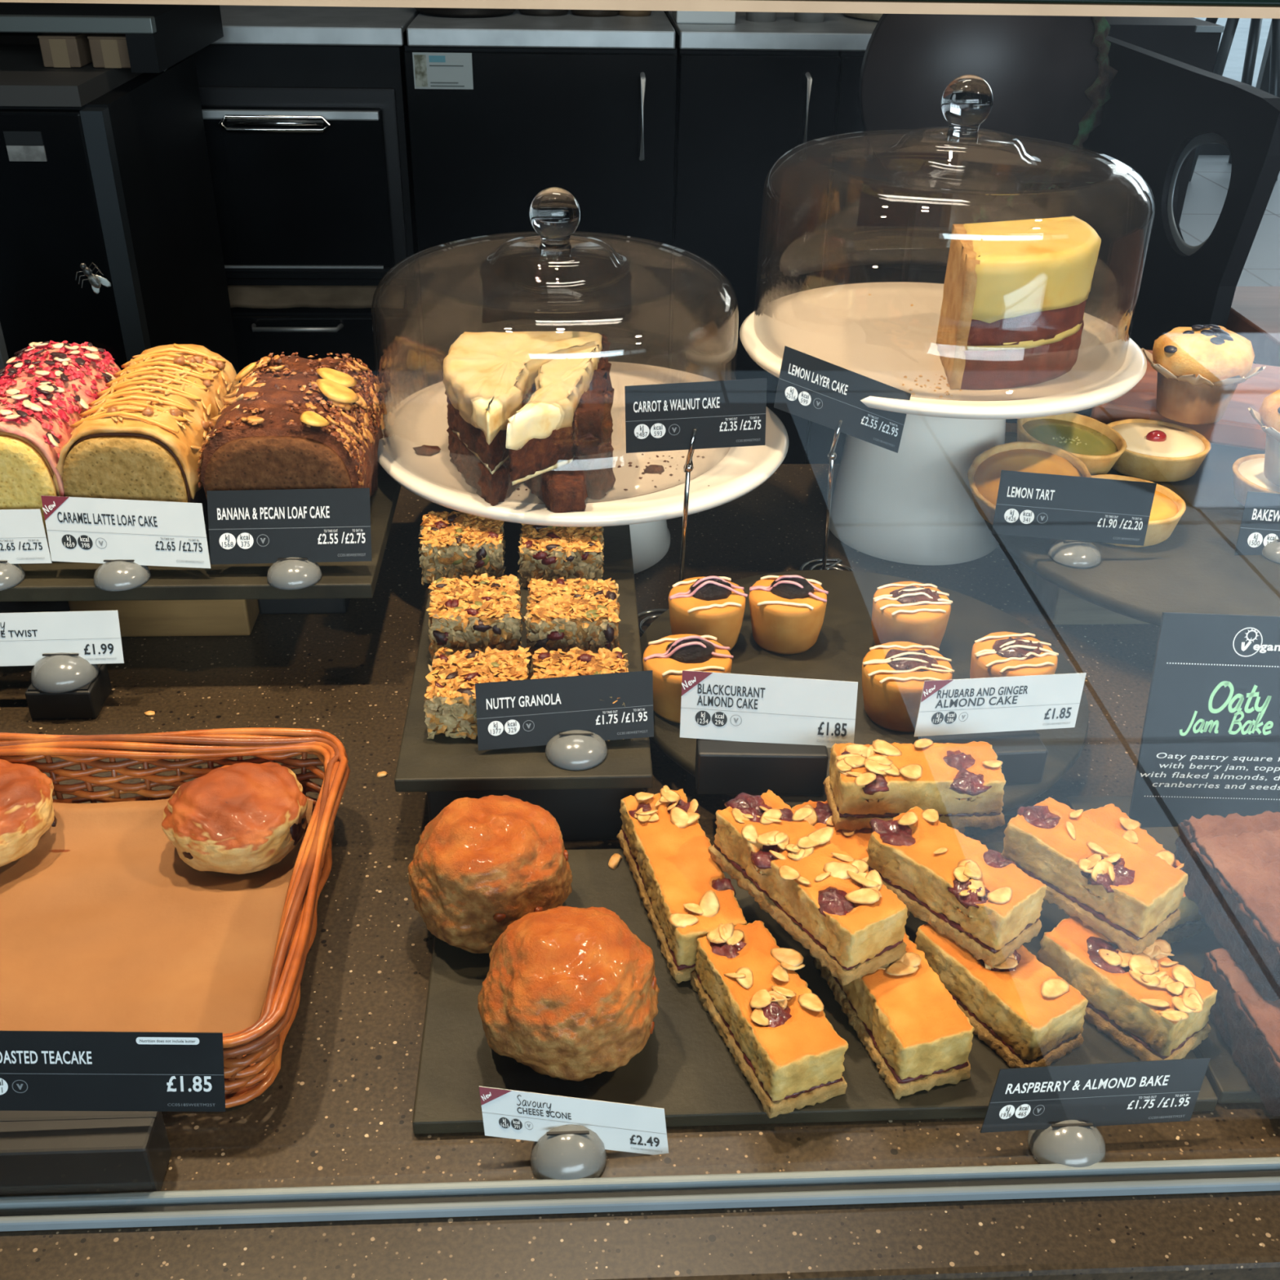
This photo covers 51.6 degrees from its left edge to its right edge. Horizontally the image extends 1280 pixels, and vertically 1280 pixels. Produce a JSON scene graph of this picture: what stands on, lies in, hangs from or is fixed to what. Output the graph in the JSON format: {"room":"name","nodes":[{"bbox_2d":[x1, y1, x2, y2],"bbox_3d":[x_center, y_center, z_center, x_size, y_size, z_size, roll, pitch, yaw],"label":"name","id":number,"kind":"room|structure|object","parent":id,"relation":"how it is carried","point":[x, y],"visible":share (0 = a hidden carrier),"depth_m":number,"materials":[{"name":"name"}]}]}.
{"room":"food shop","nodes":[
{"label":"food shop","id":0,"kind":"room"},
{"bbox_2d":[1178,155,1279,286],"bbox_3d":[1.377,0.162,2.570,9.000,0.100,10.700,-1,31,-3],"label":"floor","id":1,"kind":"structure","parent":0,"point":[1206,191],"depth_m":5.91,"materials":[{"name":"grey tile"}]},
{"bbox_2d":[0,44,240,382],"bbox_3d":[-1.211,-0.416,2.292,0.900,1.093,0.532,-1,31,-3],"label":"cabinet","id":2,"kind":"object","parent":1,"relation":"on","point":[108,168],"visible":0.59,"depth_m":1.96,"materials":[{"name":"wood"}]},
{"bbox_2d":[0,2,223,72],"bbox_3d":[-1.179,-0.999,2.032,0.950,0.173,0.420,-1,31,-3],"label":"shelf rack","id":3,"kind":"object","parent":2,"relation":"on","point":[158,37],"visible":0.99,"depth_m":1.93,"materials":[{"name":"metal"}]},
{"bbox_2d":[226,270,426,397],"bbox_3d":[-0.666,-0.563,2.981,0.419,0.653,0.655,-1,31,-3],"label":"cabinet","id":4,"kind":"object","parent":1,"relation":"on","point":[259,333],"visible":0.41,"depth_m":2.62,"materials":[{"name":"black laminate"}]},
{"bbox_2d":[191,29,418,278],"bbox_3d":[-0.657,-1.020,2.699,0.419,0.418,0.666,-1,31,-3],"label":"oven","id":5,"kind":"object","parent":4,"relation":"on","point":[308,146],"visible":0.66,"depth_m":2.44,"materials":[{"name":"black metal"}]},
{"bbox_2d":[211,4,418,46],"bbox_3d":[-0.685,-1.246,2.635,0.494,0.030,0.700,-1,31,-3],"label":"countertop","id":6,"kind":"structure","parent":5,"relation":"on","point":[241,24],"depth_m":2.35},
{"bbox_2d":[226,284,405,308],"bbox_3d":[-0.660,-0.795,2.803,0.359,0.054,0.450,-1,31,-3],"label":"drawer","id":7,"kind":"object","parent":4,"relation":"in","point":[241,296],"visible":0.18,"depth_m":2.63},
{"bbox_2d":[404,42,677,386],"bbox_3d":[-0.199,-0.749,2.896,0.490,1.073,0.652,-1,31,-3],"label":"base cabinet","id":8,"kind":"object","parent":1,"relation":"on","point":[597,126],"visible":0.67,"depth_m":2.49,"materials":[{"name":"black laminate"}]},
{"bbox_2d":[406,8,675,48],"bbox_3d":[-0.192,-1.251,2.660,0.478,0.030,0.700,-1,31,-3],"label":"countertop","id":9,"kind":"structure","parent":8,"relation":"on","point":[654,31],"depth_m":2.37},
{"bbox_2d":[0,463,1279,1279],"bbox_3d":[-0.250,0.435,1.094,2.000,0.900,0.812,-1,31,-3],"label":"countertop","id":10,"kind":"structure","parent":1,"relation":"on","point":[338,1109],"depth_m":0.59,"materials":[{"name":"brown stone"}]},
{"bbox_2d":[25,663,111,719],"bbox_3d":[-0.372,0.033,0.863,0.042,0.022,0.036,-1,31,-3],"label":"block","id":11,"kind":"object","parent":10,"relation":"on","point":[87,701],"visible":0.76,"depth_m":0.85,"materials":[{"name":"black paint"}]},
{"bbox_2d":[31,652,99,693],"bbox_3d":[-0.371,0.016,0.853,0.041,0.016,0.041,-1,31,-3],"label":"card holder","id":12,"kind":"object","parent":11,"relation":"on","point":[61,672],"visible":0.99,"depth_m":0.84,"materials":[{"name":"grey plastic"}]},
{"bbox_2d":[0,610,124,666],"bbox_3d":[-0.391,-0.001,0.849,0.116,0.035,0.012,-1,31,-3],"label":"price card","id":13,"kind":"object","parent":12,"relation":"on","point":[94,635],"visible":1,"depth_m":0.85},
{"bbox_2d":[0,1111,171,1195],"bbox_3d":[-0.253,0.215,0.554,0.103,0.032,0.023,-1,31,-3],"label":"block","id":14,"kind":"object","parent":10,"relation":"on","point":[42,1153],"visible":1,"depth_m":0.55,"materials":[{"name":"black paint"}]},
{"bbox_2d":[0,1030,225,1111],"bbox_3d":[-0.225,0.176,0.539,0.112,0.042,0.010,-1,31,-3],"label":"price card","id":15,"kind":"object","parent":14,"relation":"on","point":[40,1070],"visible":1,"depth_m":0.54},
{"bbox_2d":[67,599,259,636],"bbox_3d":[-0.341,-0.055,0.970,0.123,0.064,0.100,-1,31,-3],"label":"block","id":16,"kind":"object","parent":10,"relation":"on","point":[143,618],"visible":0.14,"depth_m":0.94,"materials":[{"name":"brown wood"}]},
{"bbox_2d":[0,466,401,601],"bbox_3d":[-0.489,-0.089,0.949,0.619,0.011,0.237,-1,31,-3],"label":"slate board","id":17,"kind":"object","parent":16,"relation":"on","point":[55,580],"visible":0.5,"depth_m":0.86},
{"bbox_2d":[0,509,52,564],"bbox_3d":[-0.432,-0.066,0.850,0.106,0.034,0.012,-1,31,-3],"label":"price card","id":18,"kind":"object","parent":17,"relation":"on","point":[23,537],"visible":1,"depth_m":0.85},
{"bbox_2d":[0,340,121,558],"bbox_3d":[-0.418,-0.138,0.926,0.093,0.099,0.172,-1,31,-3],"label":"cake","id":19,"kind":"object","parent":17,"relation":"on","point":[45,388],"visible":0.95,"depth_m":0.87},
{"bbox_2d":[40,495,210,568],"bbox_3d":[-0.330,-0.069,0.853,0.104,0.045,0.014,0,31,-1],"label":"price card","id":20,"kind":"object","parent":17,"relation":"on","point":[79,529],"visible":1,"depth_m":0.85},
{"bbox_2d":[53,343,239,533],"bbox_3d":[-0.338,-0.139,0.932,0.093,0.097,0.172,-1,31,-3],"label":"cake","id":21,"kind":"object","parent":17,"relation":"on","point":[143,437],"visible":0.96,"depth_m":0.86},
{"bbox_2d":[206,488,371,564],"bbox_3d":[-0.227,-0.074,0.859,0.104,0.047,0.016,-1,31,-3],"label":"price card","id":22,"kind":"object","parent":17,"relation":"on","point":[246,526],"visible":1,"depth_m":0.86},
{"bbox_2d":[196,351,387,500],"bbox_3d":[-0.240,-0.140,0.935,0.111,0.098,0.166,-1,31,-3],"label":"cake","id":23,"kind":"object","parent":17,"relation":"on","point":[290,422],"visible":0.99,"depth_m":0.87,"materials":[{"name":"food"}]},
{"bbox_2d":[0,727,350,1108],"bbox_3d":[-0.335,0.134,0.665,0.355,0.053,0.240,-1,31,-3],"label":"wicker basket","id":24,"kind":"object","parent":10,"relation":"on","point":[258,1046],"visible":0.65,"depth_m":0.75,"materials":[{"name":"wicker"}]},
{"bbox_2d":[0,798,313,1066],"bbox_3d":[-0.335,0.146,0.672,0.304,0.017,0.191,-1,31,-3],"label":"paper","id":25,"kind":"object","parent":24,"relation":"in","point":[114,931],"visible":0.66,"depth_m":0.68,"materials":[{"name":"paper"}]},
{"bbox_2d":[0,759,57,866],"bbox_3d":[-0.359,0.096,0.722,0.076,0.039,0.076,-11,33,-19],"label":"teacake","id":26,"kind":"object","parent":25,"relation":"on","point":[27,813],"visible":1,"depth_m":0.71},
{"bbox_2d":[161,761,308,874],"bbox_3d":[-0.221,0.096,0.725,0.077,0.040,0.077,-10,33,-17],"label":"teacake","id":27,"kind":"object","parent":25,"relation":"on","point":[242,818],"visible":0.99,"depth_m":0.70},
{"bbox_2d":[426,787,644,840],"bbox_3d":[-0.060,0.075,0.785,0.121,0.040,0.090,-1,31,-3],"label":"block","id":28,"kind":"object","parent":10,"relation":"on","point":[593,814],"visible":0.29,"depth_m":0.74,"materials":[{"name":"black paint"}]},
{"bbox_2d":[394,520,653,791],"bbox_3d":[-0.071,-0.005,0.870,0.142,0.009,0.329,-1,31,-3],"label":"slate board","id":29,"kind":"object","parent":28,"relation":"on","point":[442,762],"visible":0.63,"depth_m":0.74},
{"bbox_2d":[417,511,506,585],"bbox_3d":[-0.124,-0.065,0.930,0.060,0.036,0.059,-1,31,-4],"label":"granola square","id":30,"kind":"object","parent":29,"relation":"on","point":[454,544],"visible":0.96,"depth_m":0.91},
{"bbox_2d":[426,573,523,662],"bbox_3d":[-0.104,-0.013,0.841,0.060,0.039,0.059,-2,31,-5],"label":"granola square","id":31,"kind":"object","parent":29,"relation":"on","point":[479,613],"visible":0.93,"depth_m":0.82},
{"bbox_2d":[423,645,531,739],"bbox_3d":[-0.094,0.031,0.773,0.060,0.034,0.059,0,31,-2],"label":"granola square","id":32,"kind":"object","parent":29,"relation":"on","point":[450,704],"visible":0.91,"depth_m":0.76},
{"bbox_2d":[517,523,604,587],"bbox_3d":[-0.055,-0.061,0.925,0.061,0.036,0.058,0,31,-1],"label":"granola square","id":33,"kind":"object","parent":29,"relation":"on","point":[548,553],"visible":0.85,"depth_m":0.90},
{"bbox_2d":[522,577,620,662],"bbox_3d":[-0.043,-0.011,0.840,0.062,0.039,0.059,0,31,-2],"label":"granola square","id":34,"kind":"object","parent":29,"relation":"on","point":[581,614],"visible":0.83,"depth_m":0.82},
{"bbox_2d":[545,729,607,770],"bbox_3d":[-0.036,0.058,0.744,0.035,0.012,0.035,-1,31,-3],"label":"card holder","id":35,"kind":"object","parent":29,"relation":"on","point":[575,749],"visible":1,"depth_m":0.74,"materials":[{"name":"grey plastic"}]},
{"bbox_2d":[475,670,653,750],"bbox_3d":[-0.042,0.040,0.743,0.099,0.040,0.013,-2,31,-6],"label":"price card","id":36,"kind":"object","parent":35,"relation":"in","point":[528,713],"visible":1,"depth_m":0.74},
{"bbox_2d":[528,647,629,741],"bbox_3d":[-0.035,0.032,0.773,0.061,0.035,0.059,-1,31,-3],"label":"granola square","id":37,"kind":"object","parent":29,"relation":"on","point":[576,662],"visible":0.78,"depth_m":0.78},
{"bbox_2d":[530,1124,606,1179],"bbox_3d":[-0.031,0.218,0.571,0.033,0.017,0.033,-1,31,-3],"label":"card holder","id":38,"kind":"object","parent":10,"relation":"on","point":[570,1151],"visible":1,"depth_m":0.56,"materials":[{"name":"grey plastic"}]},
{"bbox_2d":[479,1085,668,1155],"bbox_3d":[-0.028,0.208,0.572,0.082,0.038,0.010,-1,31,-3],"label":"price card","id":39,"kind":"object","parent":38,"relation":"in","point":[506,1113],"visible":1,"depth_m":0.57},
{"bbox_2d":[377,361,788,573],"bbox_3d":[-0.046,-0.124,1.060,0.323,0.098,0.323,-1,31,-3],"label":"cake stand","id":40,"kind":"object","parent":10,"relation":"on","point":[421,420],"visible":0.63,"depth_m":0.98,"materials":[{"name":"ceramic"}]},
{"bbox_2d":[442,330,602,506],"bbox_3d":[-0.085,-0.165,0.968,0.119,0.075,0.175,-1,31,-3],"label":"wedge","id":41,"kind":"object","parent":40,"relation":"on","point":[489,376],"visible":0.69,"depth_m":0.94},
{"bbox_2d":[506,344,600,484],"bbox_3d":[-0.058,-0.151,0.947,0.041,0.075,0.169,4,31,5],"label":"wedge","id":42,"kind":"object","parent":40,"relation":"on","point":[540,434],"visible":0.8,"depth_m":0.90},
{"bbox_2d":[371,186,738,503],"bbox_3d":[-0.063,-0.245,0.996,0.275,0.184,0.275,-1,31,-3],"label":"cake dome","id":43,"kind":"object","parent":40,"relation":"on","point":[554,214],"visible":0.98,"depth_m":0.97,"materials":[{"name":"clear glass"}]},
{"bbox_2d":[572,333,615,499],"bbox_3d":[-0.036,-0.173,0.990,0.033,0.068,0.177,-1,31,-3],"label":"cake piece","id":44,"kind":"object","parent":40,"relation":"on","point":[592,437],"visible":0.73,"depth_m":0.92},
{"bbox_2d":[0,0,1279,1231],"bbox_3d":[-0.222,0.031,0.437,2.000,0.470,0.036,-1,31,-3],"label":"glass screen","id":45,"kind":"object","parent":10,"relation":"on","point":[741,1190],"visible":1,"depth_m":0.55,"materials":[{"name":"clear glass"}]},
{"bbox_2d":[637,427,697,634],"bbox_3d":[0.016,-0.078,0.916,0.047,0.169,0.062,-1,31,-3],"label":"card stand","id":46,"kind":"object","parent":10,"relation":"on","point":[688,467],"visible":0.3,"depth_m":0.90,"materials":[{"name":"silver metal"}]},
{"bbox_2d":[624,377,767,453],"bbox_3d":[0.036,-0.143,0.847,0.091,0.049,0.005,-1,31,-3],"label":"price card","id":47,"kind":"object","parent":46,"relation":"attached to","point":[660,417],"visible":1,"depth_m":0.85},
{"bbox_2d":[412,841,1217,1133],"bbox_3d":[0.076,0.166,0.669,0.362,0.008,0.182,-1,31,-3],"label":"slate board","id":48,"kind":"object","parent":10,"relation":"on","point":[685,1068],"visible":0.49,"depth_m":0.61,"materials":[{"name":"stone"}]},
{"bbox_2d":[408,795,572,953],"bbox_3d":[-0.076,0.115,0.676,0.082,0.065,0.081,-9,32,-16],"label":"scone","id":49,"kind":"object","parent":48,"relation":"on","point":[481,865],"visible":0.93,"depth_m":0.65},
{"bbox_2d":[477,906,659,1081],"bbox_3d":[-0.032,0.158,0.608,0.083,0.063,0.083,12,33,18],"label":"scone","id":50,"kind":"object","parent":48,"relation":"on","point":[566,993],"visible":1,"depth_m":0.58,"materials":[{"name":"food"}]},
{"bbox_2d":[616,785,746,983],"bbox_3d":[0.021,0.124,0.695,0.042,0.036,0.117,-7,32,-13],"label":"almond slice","id":51,"kind":"object","parent":48,"relation":"on","point":[686,895],"visible":0.95,"depth_m":0.68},
{"bbox_2d":[690,920,848,1118],"bbox_3d":[0.060,0.172,0.617,0.044,0.036,0.092,-11,33,-19],"label":"almond slice","id":52,"kind":"object","parent":48,"relation":"on","point":[778,1033],"visible":1,"depth_m":0.60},
{"bbox_2d":[791,800,909,915],"bbox_3d":[0.111,0.118,0.709,0.041,0.035,0.076,-10,33,-17],"label":"almond slice","id":53,"kind":"object","parent":48,"relation":"on","point":[855,843],"visible":0.27,"depth_m":0.70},
{"bbox_2d":[822,737,1006,831],"bbox_3d":[0.148,0.078,0.712,0.092,0.036,0.045,0,31,-2],"label":"almond slice","id":54,"kind":"object","parent":53,"relation":"on","point":[882,780],"visible":0.94,"depth_m":0.70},
{"bbox_2d":[813,930,974,1099],"bbox_3d":[0.119,0.167,0.627,0.041,0.036,0.092,-9,32,-16],"label":"almond slice","id":55,"kind":"object","parent":48,"relation":"on","point":[917,1037],"visible":0.67,"depth_m":0.60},
{"bbox_2d":[707,789,908,986],"bbox_3d":[0.080,0.116,0.648,0.046,0.036,0.114,-16,35,-27],"label":"almond slice","id":56,"kind":"object","parent":55,"relation":"on","point":[828,900],"visible":1,"depth_m":0.63,"materials":[{"name":"food"}]},
{"bbox_2d":[914,923,1088,1067],"bbox_3d":[0.170,0.164,0.633,0.041,0.036,0.081,-18,36,-28],"label":"almond slice","id":57,"kind":"object","parent":48,"relation":"on","point":[1020,1007],"visible":0.87,"depth_m":0.61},
{"bbox_2d":[866,806,1046,968],"bbox_3d":[0.152,0.117,0.651,0.044,0.035,0.090,-24,39,-35],"label":"almond slice","id":58,"kind":"object","parent":57,"relation":"on","point":[950,881],"visible":0.99,"depth_m":0.64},
{"bbox_2d":[1036,915,1217,1061],"bbox_3d":[0.232,0.164,0.635,0.044,0.035,0.078,-21,38,-32],"label":"almond slice","id":59,"kind":"object","parent":48,"relation":"on","point":[1151,1005],"visible":0.94,"depth_m":0.62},
{"bbox_2d":[1000,796,1187,955],"bbox_3d":[0.222,0.114,0.657,0.042,0.036,0.088,-23,38,-34],"label":"almond slice","id":60,"kind":"object","parent":59,"relation":"on","point":[1131,895],"visible":0.99,"depth_m":0.64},
{"bbox_2d":[799,419,853,571],"bbox_3d":[0.149,-0.108,0.993,0.044,0.146,0.071,-1,31,-3],"label":"card stand","id":61,"kind":"object","parent":10,"relation":"on","point":[832,455],"visible":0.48,"depth_m":1.00,"materials":[{"name":"silver metal"}]},
{"bbox_2d":[773,346,911,453],"bbox_3d":[0.141,-0.167,0.921,0.096,0.077,0.005,-1,31,-3],"label":"price card","id":62,"kind":"object","parent":61,"relation":"attached to","point":[810,388],"visible":1,"depth_m":0.92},
{"bbox_2d":[728,795,1037,815],"bbox_3d":[0.140,0.051,0.852,0.180,0.020,0.180,-1,31,-3],"label":"block","id":63,"kind":"object","parent":10,"relation":"on","point":[1012,812],"visible":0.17,"depth_m":0.78,"materials":[{"name":"black paint"}]},
{"bbox_2d":[640,569,1088,813],"bbox_3d":[0.139,0.027,0.862,0.294,0.010,0.294,-1,31,-3],"label":"serving plate","id":64,"kind":"object","parent":63,"relation":"on","point":[846,637],"visible":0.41,"depth_m":0.88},
{"bbox_2d":[642,634,733,723],"bbox_3d":[0.029,0.020,0.814,0.055,0.048,0.054,-4,31,-8],"label":"cake","id":65,"kind":"object","parent":64,"relation":"on","point":[667,657],"visible":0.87,"depth_m":0.80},
{"bbox_2d":[668,575,747,651],"bbox_3d":[0.044,-0.020,0.880,0.052,0.048,0.052,-5,32,-10],"label":"cake","id":66,"kind":"object","parent":64,"relation":"on","point":[713,606],"visible":0.97,"depth_m":0.86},
{"bbox_2d":[694,738,828,795],"bbox_3d":[0.068,0.070,0.750,0.073,0.029,0.022,1,31,0],"label":"block","id":67,"kind":"object","parent":64,"relation":"on","point":[722,766],"visible":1,"depth_m":0.74,"materials":[{"name":"black paint"}]},
{"bbox_2d":[680,670,857,747],"bbox_3d":[0.071,0.039,0.739,0.098,0.039,0.012,3,31,3],"label":"price card","id":68,"kind":"object","parent":67,"relation":"on","point":[719,706],"visible":1,"depth_m":0.74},
{"bbox_2d":[748,574,828,654],"bbox_3d":[0.098,-0.021,0.884,0.052,0.048,0.051,7,31,9],"label":"cake","id":69,"kind":"object","parent":64,"relation":"on","point":[787,612],"visible":1,"depth_m":0.87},
{"bbox_2d":[862,641,954,732],"bbox_3d":[0.162,0.027,0.811,0.055,0.042,0.054,2,31,2],"label":"cake","id":70,"kind":"object","parent":64,"relation":"on","point":[894,673],"visible":0.94,"depth_m":0.80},
{"bbox_2d":[871,581,952,651],"bbox_3d":[0.179,-0.014,0.881,0.052,0.042,0.052,-1,31,-3],"label":"cake","id":71,"kind":"object","parent":64,"relation":"on","point":[912,611],"visible":0.95,"depth_m":0.86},
{"bbox_2d":[918,729,1048,784],"bbox_3d":[0.196,0.068,0.762,0.070,0.024,0.022,-2,31,-5],"label":"block","id":72,"kind":"object","parent":64,"relation":"on","point":[1023,754],"visible":0.57,"depth_m":0.76,"materials":[{"name":"black paint"}]},
{"bbox_2d":[914,672,1086,736],"bbox_3d":[0.205,0.037,0.752,0.103,0.034,0.010,-4,31,-9],"label":"price card","id":73,"kind":"object","parent":72,"relation":"on","point":[1048,701],"visible":1,"depth_m":0.75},
{"bbox_2d":[969,631,1058,678],"bbox_3d":[0.231,0.019,0.825,0.052,0.044,0.052,-4,31,-8],"label":"cake","id":74,"kind":"object","parent":64,"relation":"on","point":[998,654],"visible":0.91,"depth_m":0.81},
{"bbox_2d":[739,281,1146,565],"bbox_3d":[0.232,-0.167,1.077,0.311,0.163,0.311,-1,31,-3],"label":"cake stand","id":75,"kind":"object","parent":10,"relation":"on","point":[914,504],"visible":0.62,"depth_m":1.04,"materials":[{"name":"ceramic"}]},
{"bbox_2d":[754,74,1155,400],"bbox_3d":[0.236,-0.324,1.004,0.289,0.192,0.289,-1,31,-3],"label":"cake dome","id":76,"kind":"object","parent":75,"relation":"on","point":[967,100],"visible":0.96,"depth_m":0.96,"materials":[{"name":"clear glass"}]},
{"bbox_2d":[936,215,1101,389],"bbox_3d":[0.280,-0.253,0.981,0.122,0.094,0.129,-1,31,-3],"label":"cake","id":77,"kind":"object","parent":75,"relation":"on","point":[1015,294],"visible":1,"depth_m":0.94,"materials":[{"name":"food"}]},
{"bbox_2d":[1027,1120,1105,1167],"bbox_3d":[0.188,0.217,0.580,0.033,0.015,0.033,-1,31,-3],"label":"card holder","id":78,"kind":"object","parent":10,"relation":"on","point":[1070,1143],"visible":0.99,"depth_m":0.57,"materials":[{"name":"grey plastic"}]},
{"bbox_2d":[980,1057,1210,1133],"bbox_3d":[0.199,0.199,0.579,0.103,0.026,0.012,-2,31,-4],"label":"price card","id":79,"kind":"object","parent":78,"relation":"in","point":[1165,1091],"visible":1,"depth_m":0.58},
{"bbox_2d":[1017,561,1149,625],"bbox_3d":[0.432,-0.053,1.012,0.260,0.044,0.090,-1,31,-3],"label":"block","id":80,"kind":"object","parent":10,"relation":"on","point":[1061,606],"visible":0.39,"depth_m":0.98,"materials":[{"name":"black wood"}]},
{"bbox_2d":[984,443,1279,626],"bbox_3d":[0.446,-0.090,1.019,0.360,0.011,0.360,-1,31,-3],"label":"serving plate","id":81,"kind":"object","parent":80,"relation":"on","point":[1197,569],"visible":0.32,"depth_m":0.94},
{"bbox_2d":[967,441,1092,524],"bbox_3d":[0.285,-0.110,0.976,0.088,0.045,0.085,17,34,24],"label":"tart","id":82,"kind":"object","parent":81,"relation":"on","point":[984,475],"visible":0.6,"depth_m":0.98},
{"bbox_2d":[1017,412,1127,475],"bbox_3d":[0.342,-0.155,1.055,0.086,0.033,0.086,16,34,23],"label":"tart","id":83,"kind":"object","parent":81,"relation":"on","point":[1093,442],"visible":0.78,"depth_m":1.05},
{"bbox_2d":[1047,539,1101,568],"bbox_3d":[0.312,-0.065,0.951,0.037,0.012,0.037,-1,31,-3],"label":"card holder","id":84,"kind":"object","parent":81,"relation":"on","point":[1070,553],"visible":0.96,"depth_m":0.94,"materials":[{"name":"grey plastic"}]},
{"bbox_2d":[991,470,1156,546],"bbox_3d":[0.304,-0.092,0.929,0.112,0.057,0.004,-1,31,-3],"label":"price card","id":85,"kind":"object","parent":84,"relation":"on","point":[1028,504],"visible":1,"depth_m":0.93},
{"bbox_2d":[1106,418,1211,481],"bbox_3d":[0.423,-0.158,1.092,0.086,0.030,0.087,-1,31,-3],"label":"tart","id":86,"kind":"object","parent":81,"relation":"on","point":[1156,451],"visible":0.83,"depth_m":1.07,"materials":[{"name":"beige food"}]},
{"bbox_2d":[1234,491,1279,555],"bbox_3d":[0.490,-0.078,0.959,0.120,0.060,0.010,-1,31,-3],"label":"price card","id":87,"kind":"object","parent":81,"relation":"on","point":[1260,526],"visible":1,"depth_m":0.95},
{"bbox_2d":[1065,795,1261,1103],"bbox_3d":[0.417,0.151,0.704,0.317,0.008,0.218,-1,31,-3],"label":"slate board","id":88,"kind":"object","parent":10,"relation":"on","point":[1227,1080],"visible":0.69,"depth_m":0.67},
{"bbox_2d":[1081,803,1205,944],"bbox_3d":[0.262,0.124,0.703,0.046,0.036,0.085,-12,33,-21],"label":"almond slice","id":89,"kind":"object","parent":88,"relation":"on","point":[1110,816],"visible":0.21,"depth_m":0.70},
{"bbox_2d":[1128,612,1279,827],"bbox_3d":[0.337,0.049,0.752,0.112,0.130,0.039,-1,31,-3],"label":"sign","id":90,"kind":"object","parent":88,"relation":"on","point":[1210,744],"visible":0.99,"depth_m":0.75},
{"bbox_2d":[1173,810,1279,927],"bbox_3d":[0.316,0.121,0.695,0.064,0.052,0.040,-2,31,-5],"label":"brownie","id":91,"kind":"object","parent":88,"relation":"on","point":[1189,830],"visible":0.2,"depth_m":0.69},
{"bbox_2d":[1199,947,1279,1116],"bbox_3d":[0.313,0.179,0.616,0.080,0.034,0.080,-2,31,-5],"label":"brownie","id":92,"kind":"object","parent":88,"relation":"on","point":[1248,1023],"visible":0.85,"depth_m":0.61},
{"bbox_2d":[1182,829,1279,1000],"bbox_3d":[0.319,0.129,0.639,0.085,0.036,0.087,-4,31,-8],"label":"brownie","id":93,"kind":"object","parent":92,"relation":"on","point":[1233,882],"visible":0.98,"depth_m":0.63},
{"bbox_2d":[1089,349,1279,451],"bbox_3d":[0.568,-0.176,1.179,0.320,0.084,0.170,12,33,18],"label":"tray","id":94,"kind":"object","parent":10,"relation":"on","point":[1237,428],"visible":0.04,"depth_m":1.14,"materials":[{"name":"brown wood"}]},
{"bbox_2d":[1141,324,1266,424],"bbox_3d":[0.464,-0.223,1.099,0.090,0.074,0.090,2,31,2],"label":"muffin","id":95,"kind":"object","parent":94,"relation":"on","point":[1200,368],"visible":1,"depth_m":1.07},
{"bbox_2d":[1156,372,1238,424],"bbox_3d":[0.463,-0.208,1.107,0.066,0.040,0.066,-10,33,-17],"label":"wrapper","id":96,"kind":"object","parent":95,"relation":"attached to","point":[1186,397],"depth_m":1.09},
{"bbox_2d":[664,12,839,464],"bbox_3d":[0.196,-0.753,2.916,0.290,1.073,0.652,-1,31,-3],"label":"base cabinet","id":97,"kind":"object","parent":1,"relation":"on","point":[738,112],"visible":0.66,"depth_m":2.52,"materials":[{"name":"black laminate"}]},
{"bbox_2d":[664,10,878,51],"bbox_3d":[0.425,-1.258,2.690,0.741,0.030,0.700,-1,31,-3],"label":"countertop","id":98,"kind":"structure","parent":97,"relation":"on","point":[838,32],"depth_m":2.39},
{"bbox_2d":[804,51,911,463],"bbox_3d":[0.478,-0.756,2.930,0.266,1.073,0.652,-1,31,-3],"label":"base cabinet","id":99,"kind":"object","parent":1,"relation":"on","point":[866,225],"visible":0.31,"depth_m":2.55,"materials":[{"name":"black laminate"}]},
{"bbox_2d":[858,13,1117,284],"bbox_3d":[0.480,-0.393,2.108,0.360,1.297,0.084,-1,31,-3],"label":"round board","id":100,"kind":"object","parent":1,"relation":"on","point":[1050,77],"visible":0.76,"depth_m":1.85,"materials":[{"name":"black"}]},
{"bbox_2d":[994,16,1224,224],"bbox_3d":[0.919,-0.793,2.959,0.248,1.122,0.606,-1,31,-3],"label":"base cabinet","id":101,"kind":"object","parent":1,"relation":"on","point":[1191,41],"visible":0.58,"depth_m":2.44,"materials":[{"name":"black laminate"}]},
{"bbox_2d":[1005,35,1279,423],"bbox_3d":[0.703,-0.318,2.132,0.022,1.152,0.810,-1,31,-3],"label":"gate panel","id":102,"kind":"object","parent":1,"relation":"on","point":[1160,108],"visible":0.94,"depth_m":1.79,"materials":[{"name":"black laminate"}]},
{"bbox_2d":[1188,17,1279,181],"bbox_3d":[2.925,-2.747,6.572,0.495,0.826,0.495,-1,31,-3],"label":"bar stool","id":103,"kind":"object","parent":1,"relation":"on","point":[1229,30],"visible":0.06,"depth_m":6.40,"materials":[{"name":"grey metal"}]},
{"bbox_2d":[1225,286,1279,366],"bbox_3d":[1.311,0.124,1.661,1.120,0.900,0.830,-1,31,-3],"label":"countertop","id":104,"kind":"structure","parent":1,"relation":"on","point":[1254,315],"depth_m":1.65,"materials":[{"name":"white laminate"}]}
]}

